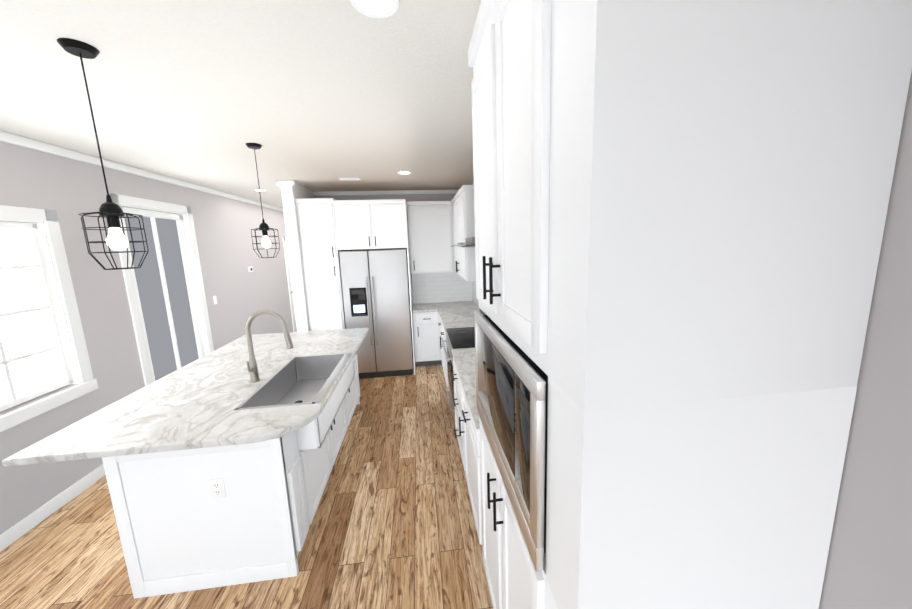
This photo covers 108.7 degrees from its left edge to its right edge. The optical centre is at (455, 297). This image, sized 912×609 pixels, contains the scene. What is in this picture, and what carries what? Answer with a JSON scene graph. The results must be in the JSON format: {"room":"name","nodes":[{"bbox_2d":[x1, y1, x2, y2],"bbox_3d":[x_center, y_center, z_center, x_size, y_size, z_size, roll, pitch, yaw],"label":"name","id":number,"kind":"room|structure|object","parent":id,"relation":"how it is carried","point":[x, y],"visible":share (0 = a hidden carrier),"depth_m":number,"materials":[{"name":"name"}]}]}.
{"room":"kitchen","nodes":[
{"label":"kitchen","id":0,"kind":"room"},
{"bbox_2d":[0,141,292,534],"bbox_3d":[-3.154,0.221,2.434,0.140,2.740,11.840,-3,9,-6],"label":"wall","id":1,"kind":"structure","parent":0,"point":[68,190],"depth_m":2.93,"materials":[{"name":"grey paint"}]},
{"bbox_2d":[0,221,73,411],"bbox_3d":[-3.108,0.160,1.992,0.080,1.268,1.168,-3,9,-6],"label":"window","id":2,"kind":"structure","parent":1,"relation":"in","point":[34,361],"depth_m":2.41,"materials":[{"name":"white glass"}]},
{"bbox_2d":[0,464,104,551],"bbox_3d":[-2.742,1.911,0.188,0.014,0.100,6.530,-3,9,-6],"label":"baseboard","id":3,"kind":"structure","parent":1,"relation":"attached to","point":[15,532],"depth_m":2.41,"materials":[{"name":"white wood"}]},
{"bbox_2d":[0,131,282,211],"bbox_3d":[-3.115,-1.114,2.298,0.045,0.065,11.700,-3,9,-6],"label":"crown molding","id":4,"kind":"structure","parent":1,"relation":"attached to","point":[10,138],"depth_m":2.99,"materials":[{"name":"white wood"}]},
{"bbox_2d":[0,193,295,431],"bbox_3d":[-3.406,-0.008,4.790,0.178,2.450,6.990,-3,9,-6],"label":"door frame","id":5,"kind":"structure","parent":1,"relation":"attached to","point":[77,352],"depth_m":2.66,"materials":[{"name":"white wood"}]},
{"bbox_2d":[121,207,204,381],"bbox_3d":[-3.300,0.202,3.750,0.080,2.325,0.908,-3,9,-6],"label":"sliding glass door","id":6,"kind":"structure","parent":1,"relation":"in","point":[165,290],"depth_m":3.72,"materials":[{"name":"white plastic"}]},
{"bbox_2d":[286,242,296,331],"bbox_3d":[-3.714,-0.272,7.652,0.139,2.048,1.000,-3,9,-6],"label":"hall door","id":7,"kind":"structure","parent":1,"relation":"in","point":[291,287],"depth_m":7.34,"materials":[{"name":"white wood"}]},
{"bbox_2d":[0,0,480,207],"bbox_3d":[-1.303,-1.270,2.488,4.300,0.060,12.300,-3,9,-6],"label":"ceiling","id":8,"kind":"structure","parent":0,"point":[318,95],"depth_m":1.77,"materials":[{"name":"white paint"}]},
{"bbox_2d":[57,38,149,269],"bbox_3d":[-1.558,-0.590,1.439,0.204,0.927,0.204,-3,9,-6],"label":"pendant light","id":9,"kind":"object","parent":8,"relation":"hanging from","point":[111,211],"visible":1,"depth_m":1.45,"materials":[{"name":"black metal"}]},
{"bbox_2d":[246,143,279,257],"bbox_3d":[-1.653,-0.804,2.775,0.204,0.927,0.204,-3,9,-6],"label":"pendant light","id":10,"kind":"object","parent":8,"relation":"hanging from","point":[264,228],"visible":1,"depth_m":2.78,"materials":[{"name":"black metal"}]},
{"bbox_2d":[339,178,360,179],"bbox_3d":[-1.347,-1.502,4.148,0.250,0.012,0.130,-3,9,-6],"label":"ceiling vent","id":11,"kind":"object","parent":8,"relation":"in","point":[349,178],"visible":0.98,"depth_m":4.12,"materials":[{"name":"white metal"}]},
{"bbox_2d":[350,0,398,17],"bbox_3d":[-0.290,-1.054,1.164,0.170,0.007,0.170,-3,9,-6],"label":"recessed light","id":12,"kind":"object","parent":8,"relation":"in","point":[378,8],"visible":1,"depth_m":1.19,"materials":[{"name":"white plastic"}]},
{"bbox_2d":[397,171,411,173],"bbox_3d":[-0.614,-1.489,3.901,0.170,0.007,0.170,-3,9,-6],"label":"recessed light","id":13,"kind":"object","parent":8,"relation":"in","point":[404,172],"visible":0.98,"depth_m":3.87,"materials":[{"name":"white plastic"}]},
{"bbox_2d":[0,362,492,608],"bbox_3d":[-1.209,1.492,2.938,4.300,0.060,12.300,-3,9,-6],"label":"floor","id":14,"kind":"structure","parent":0,"point":[392,525],"depth_m":2.14,"materials":[{"name":"brown wood"}]},
{"bbox_2d":[102,340,362,598],"bbox_3d":[-1.425,1.043,2.832,0.995,0.875,2.119,-3,9,-6],"label":"kitchen island","id":15,"kind":"object","parent":14,"relation":"on","point":[209,486],"depth_m":1.81,"materials":[{"name":"white paint"}]},
{"bbox_2d":[2,328,368,466],"bbox_3d":[-1.631,0.594,2.781,1.420,0.040,2.270,-3,9,-6],"label":"island countertop","id":16,"kind":"structure","parent":15,"relation":"on","point":[190,408],"depth_m":1.99,"materials":[{"name":"white stone"}]},
{"bbox_2d":[245,310,293,382],"bbox_3d":[-1.377,0.357,2.396,0.333,0.534,0.119,-3,9,-6],"label":"pull-down faucet","id":17,"kind":"object","parent":16,"relation":"on","point":[252,368],"visible":1,"depth_m":2.40,"materials":[{"name":"silver metal"}]},
{"bbox_2d":[234,353,351,409],"bbox_3d":[-1.156,0.745,2.540,0.519,0.298,0.984,-3,9,-6],"label":"sink basin","id":18,"kind":"object","parent":16,"relation":"in","point":[301,380],"visible":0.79,"depth_m":2.72,"materials":[{"name":"silver metal"}]},
{"bbox_2d":[295,198,349,330],"bbox_3d":[-1.852,-0.109,4.852,0.474,2.525,0.879,-3,9,-6],"label":"pantry cabinet","id":19,"kind":"object","parent":14,"relation":"on","point":[320,251],"visible":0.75,"depth_m":4.40,"materials":[{"name":"white paint"}]},
{"bbox_2d":[339,249,412,378],"bbox_3d":[-1.143,0.203,4.958,0.895,1.830,0.891,-3,9,-6],"label":"refrigerator","id":20,"kind":"object","parent":14,"relation":"on","point":[375,290],"visible":0.92,"depth_m":4.57,"materials":[{"name":"silver metal"}]},
{"bbox_2d":[413,312,441,365],"bbox_3d":[-0.168,0.598,5.301,1.005,0.874,0.608,-3,9,-6],"label":"base cabinet","id":21,"kind":"object","parent":14,"relation":"on","point":[426,327],"visible":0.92,"depth_m":5.01,"materials":[{"name":"white paint"}]},
{"bbox_2d":[413,303,436,312],"bbox_3d":[-0.506,0.160,5.207,0.360,0.039,0.578,-3,9,-6],"label":"countertop","id":22,"kind":"structure","parent":21,"relation":"on","point":[425,307],"depth_m":5.09,"materials":[{"name":"stone"}]},
{"bbox_2d":[436,301,478,330],"bbox_3d":[0.061,0.225,4.690,0.646,0.039,1.744,-3,9,-6],"label":"countertop","id":23,"kind":"structure","parent":21,"relation":"on","point":[460,314],"depth_m":4.58,"materials":[{"name":"stone"}]},
{"bbox_2d":[438,318,448,390],"bbox_3d":[0.107,0.720,4.492,0.648,0.874,1.192,-3,9,-6],"label":"base cabinet","id":24,"kind":"object","parent":14,"relation":"on","point":[443,337],"visible":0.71,"depth_m":4.31,"materials":[{"name":"white paint"}]},
{"bbox_2d":[441,327,474,422],"bbox_3d":[0.203,0.716,3.503,0.662,1.195,0.762,-3,9,-6],"label":"range","id":25,"kind":"object","parent":14,"relation":"on","point":[459,338],"visible":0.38,"depth_m":3.43,"materials":[{"name":"silver metal"}]},
{"bbox_2d":[452,358,463,466],"bbox_3d":[0.322,0.984,2.833,0.610,0.874,0.656,-3,9,-6],"label":"base cabinet","id":26,"kind":"object","parent":14,"relation":"on","point":[455,375],"depth_m":2.85,"materials":[{"name":"white paint"}]},
{"bbox_2d":[460,380,481,544],"bbox_3d":[0.398,1.085,2.196,0.610,0.874,0.642,-3,9,-6],"label":"base cabinet","id":27,"kind":"object","parent":14,"relation":"on","point":[466,431],"depth_m":2.12,"materials":[{"name":"white paint"}]},
{"bbox_2d":[452,348,479,428],"bbox_3d":[0.340,0.582,2.444,0.619,0.039,1.298,-3,9,-6],"label":"countertop","id":28,"kind":"structure","parent":27,"relation":"on","point":[464,358],"depth_m":2.45,"materials":[{"name":"stone"}]},
{"bbox_2d":[468,0,911,608],"bbox_3d":[0.451,0.301,1.199,0.655,2.738,1.077,-3,9,-6],"label":"tall cabinet","id":29,"kind":"object","parent":14,"relation":"on","point":[680,210],"visible":0.83,"depth_m":0.63,"materials":[{"name":"white paint"}]},
{"bbox_2d":[474,310,547,570],"bbox_3d":[0.373,0.385,1.285,0.446,0.534,0.884,-3,9,-6],"label":"built-in microwave","id":30,"kind":"object","parent":29,"relation":"in","point":[512,391],"visible":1,"depth_m":0.99,"materials":[{"name":"silver metal"}]},
{"bbox_2d":[280,183,313,331],"bbox_3d":[-2.348,-0.448,6.369,0.140,2.740,4.100,-3,9,-6],"label":"wall column","id":31,"kind":"structure","parent":0,"point":[290,194],"depth_m":4.31,"materials":[{"name":"white paint"}]},
{"bbox_2d":[314,194,455,302],"bbox_3d":[-0.875,-0.349,5.458,2.575,2.740,0.140,-3,9,-6],"label":"wall","id":32,"kind":"structure","parent":0,"point":[430,197],"depth_m":5.21,"materials":[{"name":"grey paint"}]},
{"bbox_2d":[275,180,291,186],"bbox_3d":[-2.482,-1.759,6.122,0.045,0.065,4.145,-3,9,-6],"label":"crown molding","id":33,"kind":"structure","parent":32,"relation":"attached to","point":[278,183],"depth_m":4.10,"materials":[{"name":"white wood"}]},
{"bbox_2d":[333,199,414,374],"bbox_3d":[-1.150,-0.130,4.932,0.937,2.495,0.879,-3,9,-6],"label":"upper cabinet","id":34,"kind":"object","parent":32,"relation":"attached to","point":[371,224],"visible":0.98,"depth_m":4.40,"materials":[{"name":"white paint"}]},
{"bbox_2d":[313,189,458,195],"bbox_3d":[-1.012,-1.649,5.141,2.365,0.065,0.045,-3,9,-6],"label":"crown molding","id":35,"kind":"structure","parent":32,"relation":"attached to","point":[391,192],"depth_m":5.11,"materials":[{"name":"white wood"}]},
{"bbox_2d":[407,201,453,273],"bbox_3d":[-0.395,-0.941,5.162,0.685,1.090,0.349,-3,9,-6],"label":"upper cabinet","id":36,"kind":"object","parent":32,"relation":"attached to","point":[430,226],"visible":0.92,"depth_m":5.03,"materials":[{"name":"white paint"}]},
{"bbox_2d":[412,272,471,303],"bbox_3d":[-0.225,-0.134,5.493,1.001,0.660,0.008,-3,9,-6],"label":"tile backsplash","id":37,"kind":"structure","parent":32,"relation":"attached to","point":[440,287],"depth_m":5.48,"materials":[{"name":"white tile"}]},
{"bbox_2d":[819,71,911,608],"bbox_3d":[0.836,0.262,1.353,0.140,2.740,8.780,-3,9,-6],"label":"wall","id":38,"kind":"structure","parent":0,"point":[869,563],"depth_m":0.64,"materials":[{"name":"grey paint"}]},
{"bbox_2d":[451,237,474,246],"bbox_3d":[0.229,-0.957,3.240,0.506,0.897,0.908,-3,9,-6],"label":"range hood","id":39,"kind":"object","parent":38,"relation":"attached to","point":[469,242],"visible":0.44,"depth_m":3.06,"materials":[{"name":"silver metal"}]},
{"bbox_2d":[451,185,475,280],"bbox_3d":[0.197,-0.824,4.350,0.340,1.080,1.166,-3,9,-6],"label":"upper cabinet","id":40,"kind":"object","parent":38,"relation":"attached to","point":[462,201],"depth_m":3.84,"materials":[{"name":"white paint"}]},
{"bbox_2d":[472,281,478,306],"bbox_3d":[0.477,-0.493,3.572,0.008,1.939,3.811,-3,9,-6],"label":"tile backsplash","id":41,"kind":"structure","parent":38,"relation":"attached to","point":[475,300],"depth_m":5.32,"materials":[{"name":"white tile"}]}
]}

